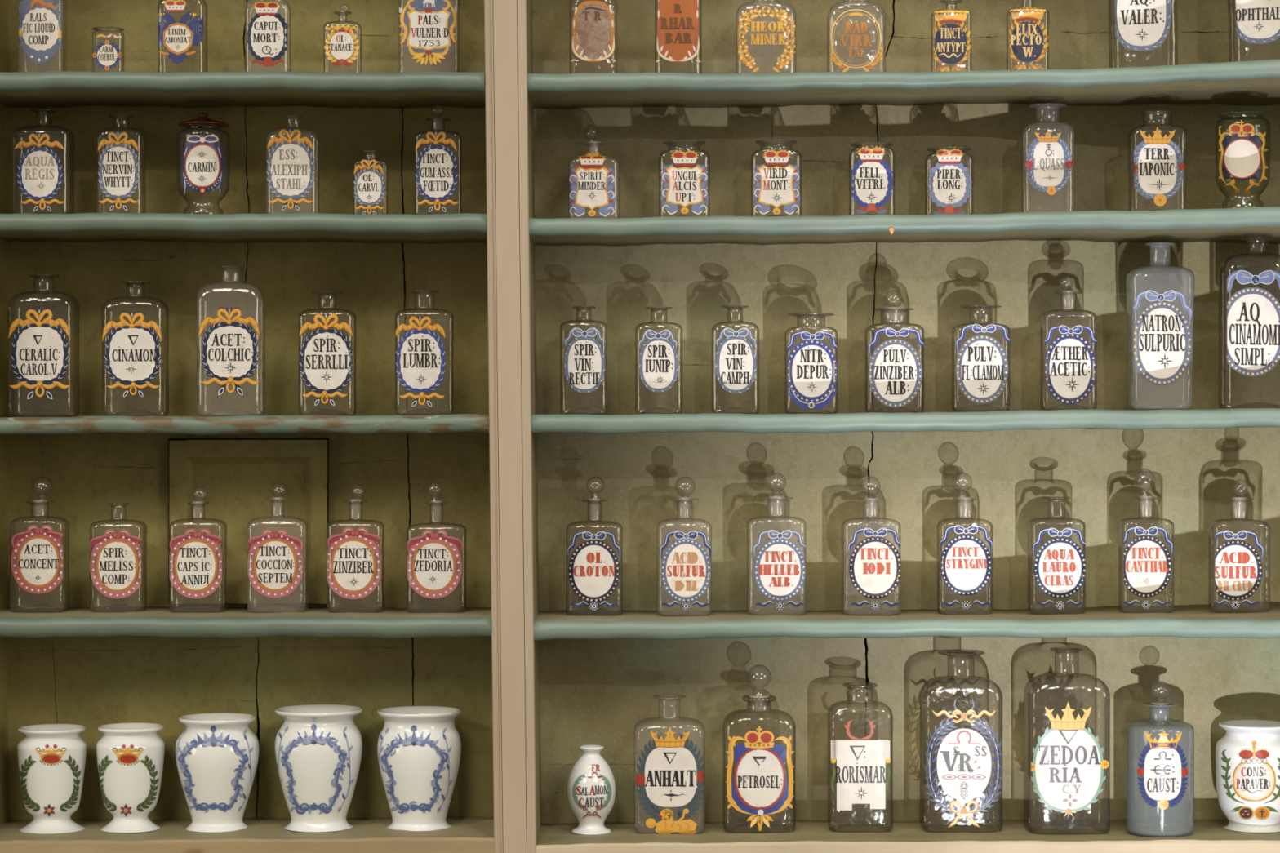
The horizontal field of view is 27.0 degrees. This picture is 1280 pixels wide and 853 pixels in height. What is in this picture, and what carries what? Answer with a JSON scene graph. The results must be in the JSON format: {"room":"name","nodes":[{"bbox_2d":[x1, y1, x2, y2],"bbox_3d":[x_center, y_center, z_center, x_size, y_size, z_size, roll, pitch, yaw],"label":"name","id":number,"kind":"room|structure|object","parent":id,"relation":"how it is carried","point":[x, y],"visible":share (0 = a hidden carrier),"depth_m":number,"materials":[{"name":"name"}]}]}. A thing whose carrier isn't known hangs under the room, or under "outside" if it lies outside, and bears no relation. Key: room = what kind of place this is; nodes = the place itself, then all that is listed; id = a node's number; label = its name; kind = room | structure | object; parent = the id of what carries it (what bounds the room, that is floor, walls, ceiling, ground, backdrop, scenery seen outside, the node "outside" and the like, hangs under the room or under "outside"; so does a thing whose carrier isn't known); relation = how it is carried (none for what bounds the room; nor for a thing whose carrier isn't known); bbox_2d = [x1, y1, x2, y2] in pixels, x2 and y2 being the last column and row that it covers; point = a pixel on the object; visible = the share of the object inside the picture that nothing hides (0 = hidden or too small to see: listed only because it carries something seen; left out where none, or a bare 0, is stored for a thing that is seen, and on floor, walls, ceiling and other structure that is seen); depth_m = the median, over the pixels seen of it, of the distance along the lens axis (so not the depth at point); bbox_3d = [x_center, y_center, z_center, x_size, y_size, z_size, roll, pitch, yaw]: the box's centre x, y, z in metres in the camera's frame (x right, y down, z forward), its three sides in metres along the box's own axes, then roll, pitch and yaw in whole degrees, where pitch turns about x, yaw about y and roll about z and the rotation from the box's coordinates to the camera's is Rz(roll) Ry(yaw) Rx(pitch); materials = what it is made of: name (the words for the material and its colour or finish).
{"room":"pharmacy","nodes":[
{"label":"pharmacy","id":0,"kind":"room"},
{"bbox_2d":[181,134,223,194],"bbox_3d":[-0.672,-0.402,4.095,0.065,0.090,0.022,0,0,-5],"label":"label","id":1,"kind":"object","parent":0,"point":[202,165],"depth_m":4.09,"materials":[{"name":"blue paint"}]},
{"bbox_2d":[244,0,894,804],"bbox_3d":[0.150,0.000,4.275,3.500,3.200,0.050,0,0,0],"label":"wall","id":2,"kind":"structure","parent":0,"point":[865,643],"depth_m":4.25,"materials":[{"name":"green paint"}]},
{"bbox_2d":[0,0,1279,852],"bbox_3d":[0.145,-0.090,3.963,2.350,1.620,0.542,0,0,0],"label":"shelving unit","id":3,"kind":"object","parent":2,"relation":"attached to","point":[532,682],"visible":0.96,"depth_m":4.22,"materials":[{"name":"teal paint"}]},
{"bbox_2d":[9,476,69,612],"bbox_3d":[-0.928,0.182,4.124,0.085,0.208,0.056,0,0,0],"label":"bottle","id":4,"kind":"object","parent":3,"relation":"on","point":[37,556],"visible":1,"depth_m":4.10,"materials":[{"name":"clear glass"}]},
{"bbox_2d":[17,0,62,64],"bbox_3d":[-0.924,-0.618,4.125,0.069,0.167,0.046,0,0,0],"label":"bottle","id":5,"kind":"object","parent":3,"relation":"on","point":[40,20],"visible":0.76,"depth_m":4.10,"materials":[{"name":"clear glass"}]},
{"bbox_2d":[12,108,74,213],"bbox_3d":[-0.923,-0.406,4.124,0.088,0.169,0.058,0,0,0],"label":"bottle","id":6,"kind":"object","parent":3,"relation":"on","point":[39,175],"visible":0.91,"depth_m":4.10,"materials":[{"name":"clear glass"}]},
{"bbox_2d":[8,274,79,417],"bbox_3d":[-0.922,-0.124,4.124,0.102,0.219,0.067,0,0,0],"label":"bottle","id":7,"kind":"object","parent":3,"relation":"on","point":[38,356],"visible":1,"depth_m":4.09,"materials":[{"name":"clear glass"}]},
{"bbox_2d":[17,724,86,834],"bbox_3d":[-0.908,0.543,4.120,0.105,0.157,0.106,0,0,0],"label":"porcelain vase","id":8,"kind":"object","parent":3,"relation":"on","point":[51,757],"visible":1,"depth_m":4.08,"materials":[{"name":"white ceramic"}]},
{"bbox_2d":[92,26,124,71],"bbox_3d":[-0.822,-0.575,4.125,0.050,0.081,0.050,0,0,0],"label":"apothecary jar","id":9,"kind":"object","parent":3,"relation":"on","point":[107,55],"visible":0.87,"depth_m":4.11,"materials":[{"name":"clear glass"}]},
{"bbox_2d":[89,502,146,612],"bbox_3d":[-0.807,0.202,4.124,0.082,0.167,0.054,0,0,0],"label":"bottle","id":10,"kind":"object","parent":3,"relation":"on","point":[115,558],"visible":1,"depth_m":4.10,"materials":[{"name":"clear glass"}]},
{"bbox_2d":[97,113,145,213],"bbox_3d":[-0.802,-0.401,4.124,0.070,0.160,0.046,0,0,0],"label":"bottle","id":11,"kind":"object","parent":3,"relation":"on","point":[117,173],"visible":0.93,"depth_m":4.10,"materials":[{"name":"clear glass"}]},
{"bbox_2d":[96,722,164,832],"bbox_3d":[-0.787,0.542,4.120,0.104,0.158,0.105,0,0,0],"label":"porcelain vase","id":12,"kind":"object","parent":3,"relation":"on","point":[130,756],"visible":1,"depth_m":4.08,"materials":[{"name":"white ceramic"}]},
{"bbox_2d":[102,280,168,416],"bbox_3d":[-0.780,-0.120,4.124,0.097,0.208,0.063,0,0,0],"label":"bottle","id":13,"kind":"object","parent":3,"relation":"on","point":[131,356],"visible":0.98,"depth_m":4.09,"materials":[{"name":"clear glass"}]},
{"bbox_2d":[157,0,207,72],"bbox_3d":[-0.707,-0.615,4.125,0.073,0.161,0.048,0,0,0],"label":"bottle","id":14,"kind":"object","parent":3,"relation":"on","point":[177,37],"visible":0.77,"depth_m":4.10,"materials":[{"name":"clear glass"}]},
{"bbox_2d":[168,502,226,612],"bbox_3d":[-0.683,0.189,4.124,0.084,0.194,0.055,0,0,0],"label":"bottle","id":15,"kind":"object","parent":3,"relation":"on","point":[195,559],"visible":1,"depth_m":4.10,"materials":[{"name":"clear glass"}]},
{"bbox_2d":[177,112,229,213],"bbox_3d":[-0.675,-0.403,4.124,0.080,0.165,0.082,0,0,0],"label":"apothecary jar","id":16,"kind":"object","parent":3,"relation":"on","point":[202,165],"visible":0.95,"depth_m":4.09,"materials":[{"name":"clear glass"}]},
{"bbox_2d":[174,712,259,832],"bbox_3d":[-0.653,0.534,4.120,0.129,0.171,0.129,0,0,0],"label":"porcelain vase","id":17,"kind":"object","parent":3,"relation":"on","point":[217,753],"visible":1,"depth_m":4.08,"materials":[{"name":"white ceramic"}]},
{"bbox_2d":[196,266,265,416],"bbox_3d":[-0.632,-0.132,4.124,0.101,0.231,0.066,0,0,0],"label":"bottle","id":18,"kind":"object","parent":3,"relation":"on","point":[229,354],"visible":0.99,"depth_m":4.09,"materials":[{"name":"clear glass"}]},
{"bbox_2d":[244,0,290,66],"bbox_3d":[-0.575,-0.602,4.125,0.068,0.136,0.062,0,0,0],"label":"apothecary jar","id":19,"kind":"object","parent":3,"relation":"on","point":[267,33],"visible":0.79,"depth_m":4.10,"materials":[{"name":"clear glass"}]},
{"bbox_2d":[247,483,308,613],"bbox_3d":[-0.560,0.186,4.124,0.090,0.200,0.059,0,0,0],"label":"bottle","id":20,"kind":"object","parent":3,"relation":"on","point":[275,559],"visible":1,"depth_m":4.09,"materials":[{"name":"clear glass"}]},
{"bbox_2d":[266,115,319,213],"bbox_3d":[-0.537,-0.401,4.124,0.079,0.160,0.052,0,0,0],"label":"bottle","id":21,"kind":"object","parent":3,"relation":"on","point":[290,171],"visible":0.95,"depth_m":4.10,"materials":[{"name":"clear glass"}]},
{"bbox_2d":[274,704,362,832],"bbox_3d":[-0.496,0.527,4.120,0.135,0.182,0.135,0,0,0],"label":"porcelain vase","id":22,"kind":"object","parent":3,"relation":"on","point":[318,748],"visible":1,"depth_m":4.07,"materials":[{"name":"white ceramic"}]},
{"bbox_2d":[298,291,355,415],"bbox_3d":[-0.483,-0.113,4.124,0.086,0.191,0.056,0,0,0],"label":"bottle","id":23,"kind":"object","parent":3,"relation":"on","point":[326,354],"visible":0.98,"depth_m":4.10,"materials":[{"name":"clear glass"}]},
{"bbox_2d":[323,4,361,72],"bbox_3d":[-0.460,-0.594,4.124,0.057,0.120,0.038,0,0,0],"label":"bottle","id":24,"kind":"object","parent":3,"relation":"on","point":[341,46],"visible":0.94,"depth_m":4.11,"materials":[{"name":"clear glass"}]},
{"bbox_2d":[327,487,384,613],"bbox_3d":[-0.440,0.188,4.124,0.086,0.198,0.056,0,0,0],"label":"bottle","id":25,"kind":"object","parent":3,"relation":"on","point":[353,557],"visible":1,"depth_m":4.10,"materials":[{"name":"clear glass"}]},
{"bbox_2d":[353,150,387,213],"bbox_3d":[-0.417,-0.373,4.124,0.051,0.105,0.034,0,0,0],"label":"bottle","id":26,"kind":"object","parent":3,"relation":"on","point":[369,187],"visible":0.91,"depth_m":4.11,"materials":[{"name":"clear glass"}]},
{"bbox_2d":[377,706,461,831],"bbox_3d":[-0.341,0.528,4.120,0.130,0.179,0.130,0,0,0],"label":"porcelain vase","id":27,"kind":"object","parent":3,"relation":"on","point":[419,748],"visible":1,"depth_m":4.07,"materials":[{"name":"white ceramic"}]},
{"bbox_2d":[395,289,453,414],"bbox_3d":[-0.333,-0.114,4.124,0.089,0.192,0.058,0,0,0],"label":"bottle","id":28,"kind":"object","parent":3,"relation":"on","point":[420,362],"visible":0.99,"depth_m":4.09,"materials":[{"name":"clear glass"}]},
{"bbox_2d":[398,0,459,72],"bbox_3d":[-0.326,-0.621,4.124,0.093,0.174,0.060,0,0,0],"label":"bottle","id":29,"kind":"object","parent":3,"relation":"on","point":[428,26],"visible":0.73,"depth_m":4.09,"materials":[{"name":"clear glass"}]},
{"bbox_2d":[406,484,466,613],"bbox_3d":[-0.315,0.186,4.124,0.091,0.201,0.059,0,0,0],"label":"bottle","id":30,"kind":"object","parent":3,"relation":"on","point":[433,561],"visible":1,"depth_m":4.09,"materials":[{"name":"clear glass"}]},
{"bbox_2d":[413,103,462,214],"bbox_3d":[-0.312,-0.410,4.124,0.072,0.179,0.047,0,0,0],"label":"bottle","id":31,"kind":"object","parent":3,"relation":"on","point":[436,175],"visible":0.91,"depth_m":4.10,"materials":[{"name":"clear glass"}]},
{"bbox_2d":[560,306,607,414],"bbox_3d":[-0.087,-0.102,4.124,0.072,0.167,0.048,0,0,0],"label":"bottle","id":32,"kind":"object","parent":3,"relation":"on","point":[584,358],"visible":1,"depth_m":4.10,"materials":[{"name":"clear glass"}]},
{"bbox_2d":[566,744,615,835],"bbox_3d":[-0.075,0.560,4.119,0.076,0.133,0.077,0,0,0],"label":"porcelain vase","id":33,"kind":"object","parent":3,"relation":"on","point":[591,784],"visible":1,"depth_m":4.09,"materials":[{"name":"white ceramic"}]},
{"bbox_2d":[569,0,617,62],"bbox_3d":[-0.072,-0.614,4.124,0.074,0.164,0.048,0,0,0],"label":"bottle","id":34,"kind":"object","parent":3,"relation":"on","point":[593,21],"visible":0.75,"depth_m":4.10,"materials":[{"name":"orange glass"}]},
{"bbox_2d":[568,132,619,217],"bbox_3d":[-0.071,-0.391,4.124,0.079,0.152,0.052,0,0,0],"label":"bottle","id":35,"kind":"object","parent":3,"relation":"on","point":[592,186],"visible":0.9,"depth_m":4.10,"materials":[{"name":"clear glass"}]},
{"bbox_2d":[566,475,622,616],"bbox_3d":[-0.070,0.184,4.124,0.087,0.214,0.057,0,0,0],"label":"bottle","id":36,"kind":"object","parent":3,"relation":"on","point":[593,568],"visible":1,"depth_m":4.10,"materials":[{"name":"clear glass"}]},
{"bbox_2d":[635,306,682,413],"bbox_3d":[0.029,-0.102,4.124,0.073,0.166,0.048,0,0,0],"label":"bottle","id":37,"kind":"object","parent":3,"relation":"on","point":[658,357],"visible":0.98,"depth_m":4.10,"materials":[{"name":"clear glass"}]},
{"bbox_2d":[634,693,705,834],"bbox_3d":[0.046,0.522,4.124,0.110,0.210,0.072,0,0,0],"label":"bottle","id":38,"kind":"object","parent":3,"relation":"on","point":[668,779],"visible":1,"depth_m":4.09,"materials":[{"name":"clear glass"}]},
{"bbox_2d":[654,0,702,73],"bbox_3d":[0.059,-0.625,4.124,0.073,0.185,0.048,0,0,0],"label":"bottle","id":39,"kind":"object","parent":3,"relation":"on","point":[677,20],"visible":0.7,"depth_m":4.10,"materials":[{"name":"clear glass"}]},
{"bbox_2d":[656,476,711,615],"bbox_3d":[0.068,0.184,4.124,0.085,0.214,0.056,0,0,0],"label":"bottle","id":40,"kind":"object","parent":3,"relation":"on","point":[686,566],"visible":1,"depth_m":4.10,"materials":[{"name":"clear glass"}]},
{"bbox_2d":[658,139,710,216],"bbox_3d":[0.068,-0.378,4.125,0.079,0.124,0.066,0,0,0],"label":"apothecary jar","id":41,"kind":"object","parent":3,"relation":"on","point":[684,186],"visible":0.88,"depth_m":4.10,"materials":[{"name":"clear glass"}]},
{"bbox_2d":[711,305,759,413],"bbox_3d":[0.147,-0.103,4.124,0.073,0.167,0.048,0,0,0],"label":"bottle","id":42,"kind":"object","parent":3,"relation":"on","point":[735,357],"visible":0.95,"depth_m":4.10,"materials":[{"name":"clear glass"}]},
{"bbox_2d":[723,664,795,832],"bbox_3d":[0.184,0.496,4.124,0.111,0.255,0.072,0,0,0],"label":"bottle","id":43,"kind":"object","parent":3,"relation":"on","point":[760,789],"visible":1,"depth_m":4.09,"materials":[{"name":"clear glass"}]},
{"bbox_2d":[735,0,796,73],"bbox_3d":[0.195,-0.608,4.124,0.093,0.150,0.061,0,0,0],"label":"bottle","id":44,"kind":"object","parent":3,"relation":"on","point":[788,58],"visible":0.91,"depth_m":4.09,"materials":[{"name":"clear glass"}]},
{"bbox_2d":[751,138,801,216],"bbox_3d":[0.211,-0.379,4.125,0.078,0.124,0.064,0,0,0],"label":"apothecary jar","id":45,"kind":"object","parent":3,"relation":"on","point":[776,186],"visible":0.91,"depth_m":4.10,"materials":[{"name":"clear glass"}]},
{"bbox_2d":[746,472,806,615],"bbox_3d":[0.211,0.181,4.124,0.091,0.219,0.059,0,0,0],"label":"bottle","id":46,"kind":"object","parent":3,"relation":"on","point":[780,566],"visible":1,"depth_m":4.09,"materials":[{"name":"clear glass"}]},
{"bbox_2d":[784,312,837,413],"bbox_3d":[0.265,-0.097,4.125,0.080,0.154,0.072,0,0,0],"label":"bottle","id":47,"kind":"object","parent":3,"relation":"on","point":[811,364],"visible":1,"depth_m":4.10,"materials":[{"name":"clear glass"}]},
{"bbox_2d":[826,0,885,71],"bbox_3d":[0.334,-0.608,4.125,0.089,0.149,0.058,0,0,0],"label":"bottle","id":48,"kind":"object","parent":3,"relation":"on","point":[857,37],"visible":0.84,"depth_m":4.10,"materials":[{"name":"clear glass"}]},
{"bbox_2d":[827,682,893,831],"bbox_3d":[0.341,0.511,4.125,0.098,0.225,0.064,0,0,0],"label":"bottle","id":49,"kind":"object","parent":3,"relation":"on","point":[860,772],"visible":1,"depth_m":4.09,"materials":[{"name":"clear glass"}]},
{"bbox_2d":[841,476,901,615],"bbox_3d":[0.358,0.184,4.124,0.089,0.213,0.058,0,0,0],"label":"bottle","id":50,"kind":"object","parent":3,"relation":"on","point":[875,562],"visible":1,"depth_m":4.09,"materials":[{"name":"clear glass"}]},
{"bbox_2d":[848,142,894,215],"bbox_3d":[0.359,-0.378,4.125,0.070,0.119,0.066,0,0,0],"label":"apothecary jar","id":51,"kind":"object","parent":3,"relation":"on","point":[872,180],"visible":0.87,"depth_m":4.10,"materials":[{"name":"clear glass"}]},
{"bbox_2d":[865,289,924,413],"bbox_3d":[0.394,-0.116,4.125,0.089,0.190,0.059,0,0,0],"label":"bottle","id":52,"kind":"object","parent":3,"relation":"on","point":[895,368],"visible":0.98,"depth_m":4.09,"materials":[{"name":"clear glass"}]},
{"bbox_2d":[924,146,973,214],"bbox_3d":[0.478,-0.375,4.125,0.072,0.110,0.068,0,0,0],"label":"apothecary jar","id":53,"kind":"object","parent":3,"relation":"on","point":[949,182],"visible":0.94,"depth_m":4.10,"materials":[{"name":"clear glass"}]},
{"bbox_2d":[930,0,971,71],"bbox_3d":[0.481,-0.597,4.124,0.061,0.123,0.040,0,0,0],"label":"bottle","id":54,"kind":"object","parent":3,"relation":"on","point":[950,40],"visible":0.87,"depth_m":4.10,"materials":[{"name":"clear glass"}]},
{"bbox_2d":[920,648,1002,832],"bbox_3d":[0.497,0.485,4.124,0.123,0.275,0.080,0,0,0],"label":"bottle","id":55,"kind":"object","parent":3,"relation":"on","point":[964,767],"visible":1,"depth_m":4.08,"materials":[{"name":"clear glass"}]},
{"bbox_2d":[937,472,992,614],"bbox_3d":[0.502,0.180,4.124,0.083,0.218,0.054,0,0,0],"label":"bottle","id":56,"kind":"object","parent":3,"relation":"on","point":[966,560],"visible":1,"depth_m":4.10,"materials":[{"name":"clear glass"}]},
{"bbox_2d":[951,305,1010,411],"bbox_3d":[0.527,-0.105,4.123,0.087,0.163,0.063,0,0,0],"label":"bottle","id":57,"kind":"object","parent":3,"relation":"on","point":[982,363],"visible":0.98,"depth_m":4.09,"materials":[{"name":"clear glass"}]},
{"bbox_2d":[1006,6,1048,70],"bbox_3d":[0.598,-0.604,4.114,0.063,0.138,0.041,0,0,0],"label":"bottle","id":58,"kind":"object","parent":3,"relation":"on","point":[1027,37],"visible":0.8,"depth_m":4.09,"materials":[{"name":"clear glass"}]},
{"bbox_2d":[1020,102,1074,211],"bbox_3d":[0.628,-0.408,4.110,0.079,0.174,0.059,0,0,0],"label":"bottle","id":59,"kind":"object","parent":3,"relation":"on","point":[1048,164],"visible":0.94,"depth_m":4.08,"materials":[{"name":"clear glass"}]},
{"bbox_2d":[1027,497,1085,613],"bbox_3d":[0.642,0.198,4.107,0.084,0.178,0.055,0,0,0],"label":"bottle","id":60,"kind":"object","parent":3,"relation":"on","point":[1060,563],"visible":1,"depth_m":4.08,"materials":[{"name":"clear glass"}]},
{"bbox_2d":[1023,647,1110,834],"bbox_3d":[0.657,0.482,4.104,0.125,0.280,0.082,0,0,0],"label":"bottle","id":61,"kind":"object","parent":3,"relation":"on","point":[1068,766],"visible":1,"depth_m":4.07,"materials":[{"name":"clear glass"}]},
{"bbox_2d":[1040,275,1097,410],"bbox_3d":[0.660,-0.128,4.104,0.082,0.206,0.054,0,0,0],"label":"bottle","id":62,"kind":"object","parent":3,"relation":"on","point":[1070,360],"visible":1,"depth_m":4.08,"materials":[{"name":"clear glass"}]},
{"bbox_2d":[1108,0,1177,67],"bbox_3d":[0.769,-0.647,4.081,0.099,0.226,0.064,-1,0,0],"label":"bottle","id":63,"kind":"object","parent":3,"relation":"on","point":[1140,25],"visible":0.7,"depth_m":4.05,"materials":[{"name":"clear glass"}]},
{"bbox_2d":[1118,470,1173,613],"bbox_3d":[0.775,0.174,4.080,0.080,0.220,0.052,0,0,0],"label":"bottle","id":64,"kind":"object","parent":3,"relation":"on","point":[1148,564],"visible":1,"depth_m":4.05,"materials":[{"name":"clear glass"}]},
{"bbox_2d":[1128,110,1186,210],"bbox_3d":[0.791,-0.401,4.076,0.084,0.160,0.055,0,0,0],"label":"bottle","id":65,"kind":"object","parent":3,"relation":"on","point":[1159,164],"visible":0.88,"depth_m":4.05,"materials":[{"name":"clear glass"}]},
{"bbox_2d":[1125,242,1194,409],"bbox_3d":[0.795,-0.153,4.075,0.098,0.254,0.064,0,0,0],"label":"bottle","id":66,"kind":"object","parent":3,"relation":"on","point":[1162,335],"visible":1,"depth_m":4.04,"materials":[{"name":"clear glass"}]},
{"bbox_2d":[1126,683,1194,837],"bbox_3d":[0.795,0.505,4.075,0.102,0.232,0.103,0,0,0],"label":"bottle","id":67,"kind":"object","parent":3,"relation":"on","point":[1162,772],"visible":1,"depth_m":4.03,"materials":[{"name":"blue glass"}]},
{"bbox_2d":[1208,487,1270,612],"bbox_3d":[0.909,0.180,4.045,0.086,0.200,0.057,0,0,0],"label":"bottle","id":68,"kind":"object","parent":3,"relation":"on","point":[1238,565],"visible":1,"depth_m":4.02,"materials":[{"name":"clear glass"}]},
{"bbox_2d":[1215,111,1270,208],"bbox_3d":[0.914,-0.397,4.043,0.081,0.154,0.082,0,0,0],"label":"apothecary jar","id":69,"kind":"object","parent":3,"relation":"on","point":[1242,157],"visible":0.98,"depth_m":4.01,"materials":[{"name":"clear glass"}]},
{"bbox_2d":[1215,720,1279,832],"bbox_3d":[0.950,0.540,4.119,0.118,0.162,0.119,0,0,0],"label":"porcelain vase","id":70,"kind":"object","parent":3,"relation":"on","point":[1247,757],"visible":1,"depth_m":4.08,"materials":[{"name":"white ceramic"}]},
{"bbox_2d":[1218,236,1279,408],"bbox_3d":[0.935,-0.156,4.037,0.109,0.259,0.071,0,0,0],"label":"bottle","id":71,"kind":"object","parent":3,"relation":"on","point":[1253,313],"visible":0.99,"depth_m":4.00,"materials":[{"name":"clear glass"}]},
{"bbox_2d":[1227,0,1279,62],"bbox_3d":[0.942,-0.644,4.034,0.098,0.215,0.064,-1,0,0],"label":"bottle","id":72,"kind":"object","parent":3,"relation":"on","point":[1257,21],"visible":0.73,"depth_m":4.00,"materials":[{"name":"clear glass"}]},
{"bbox_2d":[786,385,836,408],"bbox_3d":[0.265,-0.045,4.101,0.076,0.037,0.005,0,0,0],"label":"label","id":73,"kind":"object","parent":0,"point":[807,393],"depth_m":4.10,"materials":[{"name":"paper"}]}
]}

